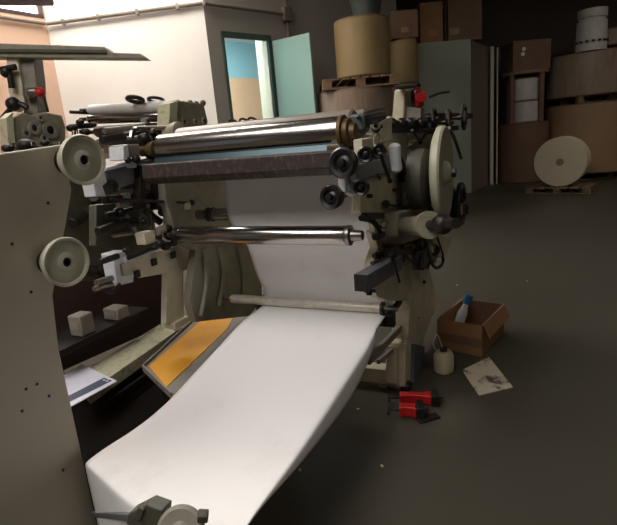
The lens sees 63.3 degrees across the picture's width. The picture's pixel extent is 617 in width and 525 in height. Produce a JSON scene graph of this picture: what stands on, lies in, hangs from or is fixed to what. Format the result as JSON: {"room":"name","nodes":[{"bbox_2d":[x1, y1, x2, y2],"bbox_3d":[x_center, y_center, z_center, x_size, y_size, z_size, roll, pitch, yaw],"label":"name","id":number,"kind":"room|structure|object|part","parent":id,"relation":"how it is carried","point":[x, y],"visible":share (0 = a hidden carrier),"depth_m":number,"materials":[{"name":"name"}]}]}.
{"room":"print shop","nodes":[
{"label":"print shop","id":0,"kind":"room"},
{"bbox_2d":[0,0,53,5],"bbox_3d":[-2.532,-2.274,4.276,0.624,0.144,0.100,-13,16,-28],"label":"trim","id":1,"kind":"structure","parent":0,"point":[2,2],"depth_m":4.32,"materials":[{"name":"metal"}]},
{"bbox_2d":[0,6,68,152],"bbox_3d":[-5.601,-0.943,1.798,0.200,4.300,10.030,4,16,31],"label":"wall","id":2,"kind":"structure","parent":0,"point":[12,32],"depth_m":5.61,"materials":[{"name":"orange paint"}]},
{"bbox_2d":[0,6,43,18],"bbox_3d":[-3.580,-2.849,4.868,0.130,0.630,1.956,4,16,31],"label":"window","id":3,"kind":"structure","parent":2,"relation":"in","point":[30,11],"depth_m":5.57,"materials":[{"name":"white"}]},
{"bbox_2d":[0,0,291,36],"bbox_3d":[-2.523,-3.236,5.174,4.925,1.820,1.201,-13,16,-29],"label":"conduit","id":4,"kind":"object","parent":2,"relation":"attached to","point":[286,13],"visible":0.97,"depth_m":5.58,"materials":[{"name":"metal"}]},
{"bbox_2d":[43,0,217,226],"bbox_3d":[-2.015,-2.260,5.809,1.878,4.300,0.180,-3,14,9],"label":"wall","id":5,"kind":"structure","parent":0,"point":[175,42],"depth_m":5.68,"materials":[{"name":"white paint"}]},
{"bbox_2d":[224,38,254,43],"bbox_3d":[-0.661,-3.635,7.634,3.937,0.100,2.300,-18,19,-42],"label":"ceiling","id":6,"kind":"structure","parent":0,"point":[225,39],"depth_m":8.44,"materials":[{"name":"white paint"}]},
{"bbox_2d":[225,41,262,120],"bbox_3d":[-1.265,-2.338,8.807,3.837,2.872,0.101,-18,19,-42],"label":"wall","id":7,"kind":"structure","parent":0,"point":[245,92],"depth_m":8.73,"materials":[{"name":"brown paint"}]},
{"bbox_2d":[255,40,268,118],"bbox_3d":[-0.490,-1.860,6.626,0.100,2.872,0.220,-18,19,-42],"label":"wall","id":8,"kind":"structure","parent":0,"point":[258,45],"depth_m":6.50,"materials":[{"name":"beige paint"}]},
{"bbox_2d":[203,0,395,123],"bbox_3d":[0.136,-2.692,6.780,3.550,4.300,0.080,-18,19,-42],"label":"wall","id":9,"kind":"structure","parent":0,"point":[317,18],"depth_m":6.19,"materials":[{"name":"grey paint"}]},
{"bbox_2d":[220,31,278,121],"bbox_3d":[-0.682,-1.514,6.211,0.723,2.437,0.200,-18,19,-42],"label":"trim","id":10,"kind":"structure","parent":9,"relation":"attached to","point":[224,34],"depth_m":5.88,"materials":[{"name":"grey"}]},
{"bbox_2d":[261,41,273,117],"bbox_3d":[-0.445,-1.550,6.404,0.012,2.372,0.090,-18,19,-42],"label":"trim","id":11,"kind":"structure","parent":9,"relation":"attached to","point":[264,44],"depth_m":6.21,"materials":[{"name":"beige paint"}]},
{"bbox_2d":[272,33,316,116],"bbox_3d":[-0.125,-1.536,6.216,0.550,2.362,0.099,5,17,34],"label":"door","id":12,"kind":"structure","parent":9,"relation":"in","point":[293,56],"depth_m":6.03,"materials":[{"name":"green paint"}]},
{"bbox_2d":[63,173,616,524],"bbox_3d":[1.526,0.234,3.698,22.000,0.100,17.000,-5,14,0],"label":"floor","id":13,"kind":"structure","parent":0,"point":[542,449],"depth_m":2.15,"materials":[{"name":"grey concrete"}]},
{"bbox_2d":[0,134,208,524],"bbox_3d":[-0.502,0.337,1.179,0.672,1.263,0.753,2,15,25],"label":"press","id":14,"kind":"object","parent":13,"relation":"on","point":[43,480],"visible":1,"depth_m":1.36,"materials":[{"name":"paint"}]},
{"bbox_3d":[-0.806,0.349,1.287,0.030,1.239,0.688,2,15,25],"label":"panel","id":15,"kind":"part","parent":14,"relation":"part of","materials":[{"name":"paint"}]},
{"bbox_3d":[-0.525,0.690,1.363,0.012,0.268,0.471,-17,19,-41],"label":"cross rod","id":16,"kind":"part","parent":14,"relation":"part of","materials":[{"name":"grey metal"}]},
{"bbox_3d":[-0.267,0.559,1.048,0.100,0.095,0.055,-5,14,-1],"label":"hand knob","id":17,"kind":"part","parent":14,"relation":"part of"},
{"bbox_2d":[71,328,181,518],"bbox_3d":[-0.795,0.663,2.466,0.780,0.050,2.100,2,15,25],"label":"pan","id":18,"kind":"object","parent":13,"relation":"on","point":[97,428],"visible":0.22,"depth_m":2.26,"materials":[{"name":"metal"}]},
{"bbox_2d":[0,43,207,408],"bbox_3d":[-1.621,-0.440,2.910,1.742,1.962,1.854,-4,14,5],"label":"press","id":19,"kind":"object","parent":18,"relation":"on","point":[35,127],"visible":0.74,"depth_m":3.11,"materials":[{"name":"beige metal"}]},
{"bbox_2d":[22,87,37,97],"bbox_3d":[-1.928,-1.184,3.477,0.126,0.074,0.070,-5,14,0],"label":"knob","id":20,"kind":"object","parent":19,"relation":"on","point":[27,92],"depth_m":3.45,"materials":[{"name":"metal"}]},
{"bbox_3d":[-1.863,-1.183,3.469,0.069,0.070,0.069,2,15,25],"label":"knob","id":21,"kind":"part","parent":19,"relation":"part of","materials":[{"name":"red plastic"}]},
{"bbox_3d":[-1.814,-1.461,3.462,1.389,0.222,0.120,-5,14,0],"label":"overhead arm","id":22,"kind":"part","parent":19,"relation":"part of"},
{"bbox_2d":[68,311,95,336],"bbox_3d":[-1.079,0.291,2.377,0.080,0.100,0.083,2,15,25],"label":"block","id":23,"kind":"object","parent":19,"relation":"on","point":[81,323],"visible":1,"depth_m":2.35,"materials":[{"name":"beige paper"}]},
{"bbox_3d":[-1.095,0.301,2.342,0.056,0.040,0.004,2,15,25],"label":"printed panel","id":24,"kind":"part","parent":23,"relation":"part of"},
{"bbox_2d":[64,364,116,406],"bbox_3d":[-1.028,0.537,2.217,0.376,0.005,0.229,7,18,40],"label":"leaflet","id":25,"kind":"object","parent":19,"relation":"on","point":[82,382],"visible":0.87,"depth_m":2.21,"materials":[{"name":"white paper"}]},
{"bbox_3d":[-1.083,0.332,2.490,0.220,0.030,0.600,2,15,25],"label":"shelf plate","id":26,"kind":"part","parent":19,"relation":"part of","materials":[{"name":"metal"}]},
{"bbox_3d":[-1.099,0.137,2.887,0.030,0.746,1.238,2,15,25],"label":"panel","id":27,"kind":"part","parent":19,"relation":"part of","materials":[{"name":"beige metal"}]},
{"bbox_2d":[103,304,129,320],"bbox_3d":[-0.989,0.255,2.570,0.100,0.060,0.083,2,15,25],"label":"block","id":28,"kind":"object","parent":19,"relation":"on","point":[118,312],"visible":1,"depth_m":2.54,"materials":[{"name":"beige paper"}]},
{"bbox_3d":[-1.006,0.265,2.535,0.070,0.024,0.004,2,15,25],"label":"printed panel","id":29,"kind":"part","parent":28,"relation":"part of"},
{"bbox_3d":[-0.886,0.584,2.442,0.020,0.030,0.334,1,15,24],"label":"rod","id":30,"kind":"part","parent":19,"relation":"part of","materials":[{"name":"metal"}]},
{"bbox_3d":[-0.851,0.597,2.378,0.020,0.030,0.335,1,15,22],"label":"rod","id":31,"kind":"part","parent":19,"relation":"part of","materials":[{"name":"metal"}]},
{"bbox_3d":[-0.914,0.487,2.546,0.182,0.060,0.775,0,15,19],"label":"rail","id":32,"kind":"part","parent":19,"relation":"part of","materials":[{"name":"beige metal"}]},
{"bbox_2d":[142,316,246,404],"bbox_3d":[-0.497,0.498,2.556,0.352,0.285,1.206,-2,14,11],"label":"drip tray","id":33,"kind":"object","parent":18,"relation":"on","point":[180,357],"visible":0.5,"depth_m":2.34,"materials":[{"name":"grey metal"},{"name":"orange enamel"}]},
{"bbox_2d":[82,83,472,390],"bbox_3d":[0.344,-0.185,2.927,1.420,1.512,2.975,2,15,25],"label":"press","id":34,"kind":"object","parent":13,"relation":"on","point":[401,183],"visible":1,"depth_m":2.00,"materials":[{"name":"beige paint"}]},
{"bbox_3d":[-0.784,-0.458,2.017,0.028,0.031,0.088,2,15,25],"label":"control rod","id":35,"kind":"part","parent":34,"relation":"part of","materials":[{"name":"metal"}]},
{"bbox_3d":[-0.756,0.102,1.919,0.015,0.039,0.095,2,15,25],"label":"lever","id":36,"kind":"part","parent":34,"relation":"part of","materials":[{"name":"metal"}]},
{"bbox_3d":[-0.781,-0.142,1.993,0.036,0.047,0.153,2,15,25],"label":"control rod","id":37,"kind":"part","parent":34,"relation":"part of","materials":[{"name":"metal"}]},
{"bbox_3d":[-0.785,-0.499,2.011,0.032,0.039,0.121,2,15,25],"label":"control rod","id":38,"kind":"part","parent":34,"relation":"part of","materials":[{"name":"metal"}]},
{"bbox_3d":[-0.776,-0.540,2.029,0.024,0.033,0.145,2,15,25],"label":"control rod","id":39,"kind":"part","parent":34,"relation":"part of","materials":[{"name":"metal"}]},
{"bbox_3d":[-0.750,-0.118,2.062,0.016,0.031,0.156,2,15,25],"label":"control rod","id":40,"kind":"part","parent":34,"relation":"part of","materials":[{"name":"metal"}]},
{"bbox_3d":[-0.713,-0.403,2.019,0.030,0.038,0.310,2,15,25],"label":"slide rail","id":41,"kind":"part","parent":34,"relation":"part of","materials":[{"name":"silver metal"}]},
{"bbox_3d":[-0.713,-0.364,2.044,0.030,0.099,0.333,2,15,25],"label":"outrigger plate","id":42,"kind":"part","parent":34,"relation":"part of","materials":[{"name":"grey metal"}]},
{"bbox_3d":[-0.735,-0.144,2.094,0.024,0.124,0.077,2,15,25],"label":"control rod","id":43,"kind":"part","parent":34,"relation":"part of","materials":[{"name":"black metal"}]},
{"bbox_3d":[-0.716,-0.241,2.058,0.024,0.043,0.182,2,15,25],"label":"control rod","id":44,"kind":"part","parent":34,"relation":"part of","materials":[{"name":"metal"}]},
{"bbox_3d":[-0.679,-0.042,2.096,0.025,0.028,0.276,2,15,25],"label":"slide rail","id":45,"kind":"part","parent":34,"relation":"part of","materials":[{"name":"metal"}]},
{"bbox_3d":[-0.670,-0.167,2.114,0.014,0.077,0.031,2,15,25],"label":"control rod","id":46,"kind":"part","parent":34,"relation":"part of","materials":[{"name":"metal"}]},
{"bbox_3d":[-0.669,-0.198,2.139,0.032,0.092,0.104,2,15,25],"label":"control rod","id":47,"kind":"part","parent":34,"relation":"part of","materials":[{"name":"metal"}]},
{"bbox_3d":[-0.630,-0.229,2.081,0.089,0.143,0.413,2,15,25],"label":"control rod","id":48,"kind":"part","parent":34,"relation":"part of","materials":[{"name":"metal"}]},
{"bbox_3d":[-0.651,0.011,2.190,0.020,0.144,0.442,2,15,25],"label":"outrigger plate","id":49,"kind":"part","parent":34,"relation":"part of","materials":[{"name":"beige paint"}]},
{"bbox_3d":[-0.624,-0.006,2.272,0.080,0.591,0.238,2,15,25],"label":"post","id":50,"kind":"part","parent":34,"relation":"part of","materials":[{"name":"beige metal"}]},
{"bbox_3d":[-0.445,-0.118,2.487,0.040,0.934,0.734,2,15,25],"label":"frame","id":51,"kind":"part","parent":34,"relation":"part of","materials":[{"name":"beige metal"}]},
{"bbox_2d":[86,160,387,524],"bbox_3d":[-0.192,0.250,1.715,0.622,1.119,1.245,2,15,25],"label":"paper web","id":52,"kind":"object","parent":34,"relation":"hanging from","point":[228,439],"visible":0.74,"depth_m":1.75},
{"bbox_3d":[-0.250,-0.384,1.787,0.765,0.024,0.016,2,15,25],"label":"doctor blade","id":53,"kind":"part","parent":34,"relation":"part of","materials":[{"name":"blue"}]},
{"bbox_3d":[0.130,-0.283,1.614,0.025,0.146,0.137,2,15,25],"label":"bracket plate","id":54,"kind":"part","parent":34,"relation":"part of","materials":[{"name":"grey paint"}]},
{"bbox_3d":[0.174,0.069,1.666,0.048,0.058,0.004,4,17,32],"label":"arm plate","id":55,"kind":"part","parent":34,"relation":"part of","materials":[{"name":"metal"}]},
{"bbox_3d":[0.251,-0.340,1.795,0.030,0.064,0.546,2,15,25],"label":"bracket arm","id":56,"kind":"part","parent":34,"relation":"part of","materials":[{"name":"grey metal"}]},
{"bbox_3d":[0.255,0.033,1.791,0.050,0.066,0.304,4,17,32],"label":"square arm","id":57,"kind":"part","parent":34,"relation":"part of","materials":[{"name":"grey metal"}]},
{"bbox_3d":[0.304,-0.273,1.963,0.030,0.232,0.712,2,15,25],"label":"bearing plate","id":58,"kind":"part","parent":34,"relation":"part of","materials":[{"name":"beige paint"}]},
{"bbox_3d":[0.358,0.386,2.255,0.022,0.144,0.515,2,16,27],"label":"support arm","id":59,"kind":"part","parent":34,"relation":"part of"},
{"bbox_3d":[0.248,-0.304,1.611,0.017,0.111,0.113,2,15,25],"label":"lever","id":60,"kind":"part","parent":34,"relation":"part of","materials":[{"name":"black plastic"}]},
{"bbox_3d":[0.305,0.011,1.834,0.061,0.136,0.184,-3,14,9],"label":"lever","id":61,"kind":"part","parent":34,"relation":"part of","materials":[{"name":"black plastic"}]},
{"bbox_3d":[0.503,-0.033,2.489,0.035,1.299,1.501,2,15,25],"label":"frame","id":62,"kind":"part","parent":34,"relation":"part of","materials":[{"name":"beige paint"}]},
{"bbox_3d":[0.424,-0.746,2.113,0.090,0.012,0.070,2,15,25],"label":"box lid","id":63,"kind":"part","parent":34,"relation":"part of","materials":[{"name":"metal"}]},
{"bbox_3d":[0.462,-0.086,2.198,0.020,0.058,0.293,3,16,30],"label":"linkage rod","id":64,"kind":"part","parent":34,"relation":"part of","materials":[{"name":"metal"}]},
{"bbox_3d":[0.463,-0.717,2.194,0.020,0.085,0.050,2,15,25],"label":"button plate","id":65,"kind":"part","parent":34,"relation":"part of","materials":[{"name":"metal"}]},
{"bbox_3d":[0.598,-0.685,2.542,0.014,0.061,0.790,2,15,25],"label":"tie rod","id":66,"kind":"part","parent":34,"relation":"part of","materials":[{"name":"metal"}]},
{"bbox_2d":[317,86,392,224],"bbox_3d":[0.639,-1.296,6.391,0.926,1.706,0.926,-5,14,0],"label":"paper roll","id":67,"kind":"object","parent":13,"relation":"on","point":[374,97],"visible":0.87,"depth_m":5.82,"materials":[{"name":"beige paper"}]},
{"bbox_2d":[319,73,399,92],"bbox_3d":[0.600,-2.186,6.169,0.907,0.118,0.791,-5,14,0],"label":"pallet","id":68,"kind":"object","parent":67,"relation":"on","point":[391,80],"visible":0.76,"depth_m":5.80,"materials":[{"name":"brown wood"}]},
{"bbox_2d":[334,14,390,79],"bbox_3d":[0.650,-2.563,6.025,0.653,0.655,0.653,-5,14,0],"label":"paper roll","id":69,"kind":"object","parent":68,"relation":"on","point":[362,41],"visible":0.95,"depth_m":5.76,"materials":[{"name":"beige paper"}]},
{"bbox_2d":[349,0,381,14],"bbox_3d":[0.691,-3.018,5.964,0.400,0.240,0.400,-5,14,0],"label":"plastic bin","id":70,"kind":"object","parent":69,"relation":"on","point":[358,7],"visible":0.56,"depth_m":5.83,"materials":[{"name":"grey plastic"}]},
{"bbox_2d":[392,83,420,107],"bbox_3d":[1.460,-1.688,7.445,0.456,1.814,0.456,-5,14,0],"label":"paper roll","id":71,"kind":"object","parent":13,"relation":"on","point":[393,88],"visible":0.09,"depth_m":7.09,"materials":[{"name":"paper"}]},
{"bbox_2d":[390,38,417,83],"bbox_3d":[1.365,-2.858,7.153,0.382,0.596,0.382,-5,14,0],"label":"paper roll","id":72,"kind":"object","parent":71,"relation":"on","point":[403,51],"visible":0.9,"depth_m":7.00,"materials":[{"name":"beige paper"}]},
{"bbox_2d":[388,9,417,40],"bbox_3d":[1.320,-3.333,7.078,0.372,0.358,0.405,-5,14,0],"label":"cardboard box","id":73,"kind":"object","parent":72,"relation":"on","point":[402,23],"visible":0.71,"depth_m":6.89,"materials":[{"name":"brown cardboard"}]},
{"bbox_2d":[387,399,428,418],"bbox_3d":[0.427,0.636,2.151,0.178,0.060,0.078,-3,14,9],"label":"clamp","id":74,"kind":"object","parent":13,"relation":"on","point":[406,409],"visible":1,"depth_m":2.14,"materials":[{"name":"red plastic"}]},
{"bbox_3d":[0.367,0.638,2.161,0.055,0.010,0.060,-3,14,9],"label":"handle","id":75,"kind":"part","parent":74,"relation":"part of","materials":[{"name":"black plastic"}]},
{"bbox_2d":[387,388,443,406],"bbox_3d":[0.480,0.609,2.249,0.247,0.055,0.071,-3,14,9],"label":"clamp","id":76,"kind":"object","parent":13,"relation":"on","point":[405,396],"visible":0.97,"depth_m":2.24,"materials":[{"name":"red plastic"}]},
{"bbox_3d":[0.386,0.613,2.265,0.055,0.010,0.060,-3,14,9],"label":"handle","id":77,"kind":"part","parent":76,"relation":"part of","materials":[{"name":"black plastic"}]},
{"bbox_2d":[416,412,439,423],"bbox_3d":[0.507,0.660,2.122,0.100,0.012,0.040,-9,15,-17],"label":"rag","id":78,"kind":"object","parent":13,"relation":"on","point":[432,416],"visible":1,"depth_m":2.11,"materials":[{"name":"fabric"}]},
{"bbox_2d":[432,334,453,374],"bbox_3d":[0.677,0.450,2.504,0.099,0.203,0.099,4,16,31],"label":"plastic jug","id":79,"kind":"object","parent":13,"relation":"on","point":[443,356],"visible":1,"depth_m":2.48,"materials":[{"name":"plastic"}]},
{"bbox_3d":[0.645,0.406,2.490,0.062,0.105,0.011,-8,14,-10],"label":"wire handle","id":80,"kind":"part","parent":79,"relation":"part of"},
{"bbox_2d":[417,39,489,192],"bbox_3d":[2.715,-2.607,9.147,1.628,2.554,1.107,-5,14,0],"label":"tall cabinet","id":81,"kind":"object","parent":13,"relation":"on","point":[461,68],"visible":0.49,"depth_m":8.59,"materials":[{"name":"grey metal"}]},
{"bbox_2d":[415,1,442,43],"bbox_3d":[2.045,-4.049,8.543,0.383,0.632,0.455,-5,14,0],"label":"cardboard box","id":82,"kind":"object","parent":81,"relation":"on","point":[430,14],"visible":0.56,"depth_m":8.33,"materials":[{"name":"brown cardboard"}]},
{"bbox_2d":[440,0,481,41],"bbox_3d":[2.610,-4.198,8.570,0.571,0.810,0.455,-5,14,0],"label":"cardboard box","id":83,"kind":"object","parent":81,"relation":"on","point":[463,17],"visible":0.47,"depth_m":8.38,"materials":[{"name":"brown cardboard"}]},
{"bbox_3d":[3.145,-2.643,9.161,0.033,2.544,1.325,4,17,33],"label":"panel","id":84,"kind":"part","parent":81,"relation":"part of","materials":[{"name":"brown"}]},
{"bbox_2d":[437,299,509,356],"bbox_3d":[0.924,0.360,2.837,0.318,0.175,0.377,6,18,37],"label":"cardboard box","id":85,"kind":"object","parent":13,"relation":"on","point":[483,325],"visible":0.97,"depth_m":2.73,"materials":[{"name":"brown cardboard"}]},
{"bbox_2d":[454,294,472,322],"bbox_3d":[0.876,0.304,2.870,0.133,0.250,0.056,-4,14,5],"label":"spray bottle","id":86,"kind":"object","parent":85,"relation":"on","point":[462,313],"visible":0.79,"depth_m":2.84,"materials":[{"name":"white plastic"}]},
{"bbox_2d":[462,357,512,395],"bbox_3d":[0.860,0.550,2.445,0.183,0.004,0.368,-5,14,0],"label":"sheet","id":87,"kind":"object","parent":13,"relation":"on","point":[484,376],"visible":1,"depth_m":2.41,"materials":[{"name":"beige paper"}]},
{"bbox_2d":[490,46,493,184],"bbox_3d":[3.496,-2.764,9.541,0.060,2.536,0.050,-5,14,0],"label":"post","id":88,"kind":"object","parent":13,"relation":"on","point":[491,47],"visible":1,"depth_m":9.49,"materials":[{"name":"beige metal"}]},
{"bbox_2d":[496,47,497,183],"bbox_3d":[3.598,-2.760,9.544,0.022,2.510,0.040,-5,14,0],"label":"post","id":89,"kind":"object","parent":13,"relation":"on","point":[497,47],"visible":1,"depth_m":9.52,"materials":[{"name":"beige"}]},
{"bbox_2d":[498,120,549,182],"bbox_3d":[4.227,-2.177,9.857,0.918,1.124,0.918,-5,14,0],"label":"cardboard box","id":90,"kind":"object","parent":13,"relation":"on","point":[518,143],"visible":0.87,"depth_m":9.50,"materials":[{"name":"brown cardboard"}]},
{"bbox_2d":[501,69,548,123],"bbox_3d":[4.152,-3.170,9.609,0.838,0.921,0.838,-5,14,0],"label":"rack","id":91,"kind":"object","parent":90,"relation":"on","point":[510,77],"visible":0.94,"depth_m":9.35,"materials":[{"name":"brown wood"}]},
{"bbox_3d":[3.974,-3.207,9.924,0.100,0.871,0.100,-5,14,0],"label":"post","id":92,"kind":"part","parent":91,"relation":"part of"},
{"bbox_3d":[3.840,-3.076,9.446,0.100,0.871,0.100,-5,14,0],"label":"post","id":93,"kind":"part","parent":91,"relation":"part of","materials":[{"name":"brown wood"}]},
{"bbox_2d":[501,38,550,74],"bbox_3d":[4.090,-3.871,9.431,0.698,0.524,0.562,-5,14,0],"label":"cardboard box","id":94,"kind":"object","parent":91,"relation":"on","point":[522,55],"visible":0.91,"depth_m":9.18,"materials":[{"name":"brown cardboard"}]},
{"bbox_3d":[4.334,-3.084,9.306,0.100,0.871,0.100,-5,14,0],"label":"post","id":95,"kind":"part","parent":91,"relation":"part of","materials":[{"name":"brown wood"}]},
{"bbox_2d":[514,100,537,122],"bbox_3d":[4.150,-2.888,9.576,0.503,0.393,0.503,-5,14,0],"label":"paper roll","id":96,"kind":"object","parent":90,"relation":"on","point":[524,111],"visible":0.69,"depth_m":9.37,"materials":[{"name":"white paper"}]},
{"bbox_2d":[515,77,538,101],"bbox_3d":[4.106,-3.276,9.479,0.483,0.406,0.483,-5,14,0],"label":"paper roll","id":97,"kind":"object","parent":96,"relation":"on","point":[527,88],"visible":0.71,"depth_m":9.28,"materials":[{"name":"white paper"}]},
{"bbox_2d":[525,183,596,193],"bbox_3d":[4.103,-1.202,8.121,0.950,0.098,0.620,6,18,37],"label":"pallet","id":98,"kind":"object","parent":13,"relation":"on","point":[540,188],"visible":0.96,"depth_m":8.01,"materials":[{"name":"brown wood"}]},
{"bbox_2d":[534,136,590,186],"bbox_3d":[4.067,-1.625,8.016,0.770,0.770,0.350,6,18,37],"label":"paper roll","id":99,"kind":"object","parent":98,"relation":"on","point":[563,160],"visible":1,"depth_m":7.87,"materials":[{"name":"beige paper"}]},
{"bbox_2d":[577,172,616,180],"bbox_3d":[5.592,-1.783,9.882,1.400,0.118,1.300,-5,14,0],"label":"pallet","id":100,"kind":"object","parent":13,"relation":"on","point":[610,174],"visible":0.18,"depth_m":9.27,"materials":[{"name":"brown wood"}]},
{"bbox_2d":[544,100,616,173],"bbox_3d":[5.484,-2.444,9.715,1.652,1.257,1.652,-5,14,0],"label":"paper roll","id":101,"kind":"object","parent":100,"relation":"on","point":[594,123],"visible":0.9,"depth_m":9.02,"materials":[{"name":"brown paper"}]},
{"bbox_2d":[546,93,616,106],"bbox_3d":[5.445,-3.114,9.548,1.250,0.118,1.200,-5,14,0],"label":"pallet","id":102,"kind":"object","parent":101,"relation":"on","point":[605,97],"visible":0.89,"depth_m":9.39,"materials":[{"name":"brown wood"}]},
{"bbox_2d":[545,47,616,100],"bbox_3d":[5.389,-3.532,9.443,1.652,0.745,1.652,-5,14,0],"label":"paper roll","id":103,"kind":"object","parent":102,"relation":"on","point":[593,72],"visible":0.88,"depth_m":8.85,"materials":[{"name":"brown paper"}]},
{"bbox_2d":[552,45,616,57],"bbox_3d":[5.486,-4.023,9.611,1.200,0.098,0.950,-5,14,0],"label":"pallet","id":104,"kind":"object","parent":103,"relation":"on","point":[572,51],"visible":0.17,"depth_m":9.45,"materials":[{"name":"brown wood"}]},
{"bbox_2d":[570,27,616,50],"bbox_3d":[5.810,-4.252,9.582,1.404,0.297,1.404,-5,14,0],"label":"paper roll","id":105,"kind":"object","parent":104,"relation":"on","point":[612,32],"visible":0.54,"depth_m":9.02,"materials":[{"name":"paper"}]},
{"bbox_2d":[574,6,608,52],"bbox_3d":[4.976,-4.071,8.785,0.540,0.678,0.540,-5,14,0],"label":"tub","id":106,"kind":"object","parent":103,"relation":"on","point":[592,27],"visible":0.95,"depth_m":8.61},
{"bbox_3d":[4.953,-4.333,8.719,0.470,0.136,0.470,-5,14,0],"label":"lid","id":107,"kind":"part","parent":106,"relation":"part of","materials":[{"name":"white plastic"}]},
{"bbox_2d":[396,0,616,176],"bbox_3d":[6.203,-4.212,10.735,10.906,4.300,0.200,-5,14,0],"label":"wall","id":108,"kind":"structure","parent":0,"point":[504,22],"depth_m":10.41,"materials":[{"name":"paint"}]}
]}

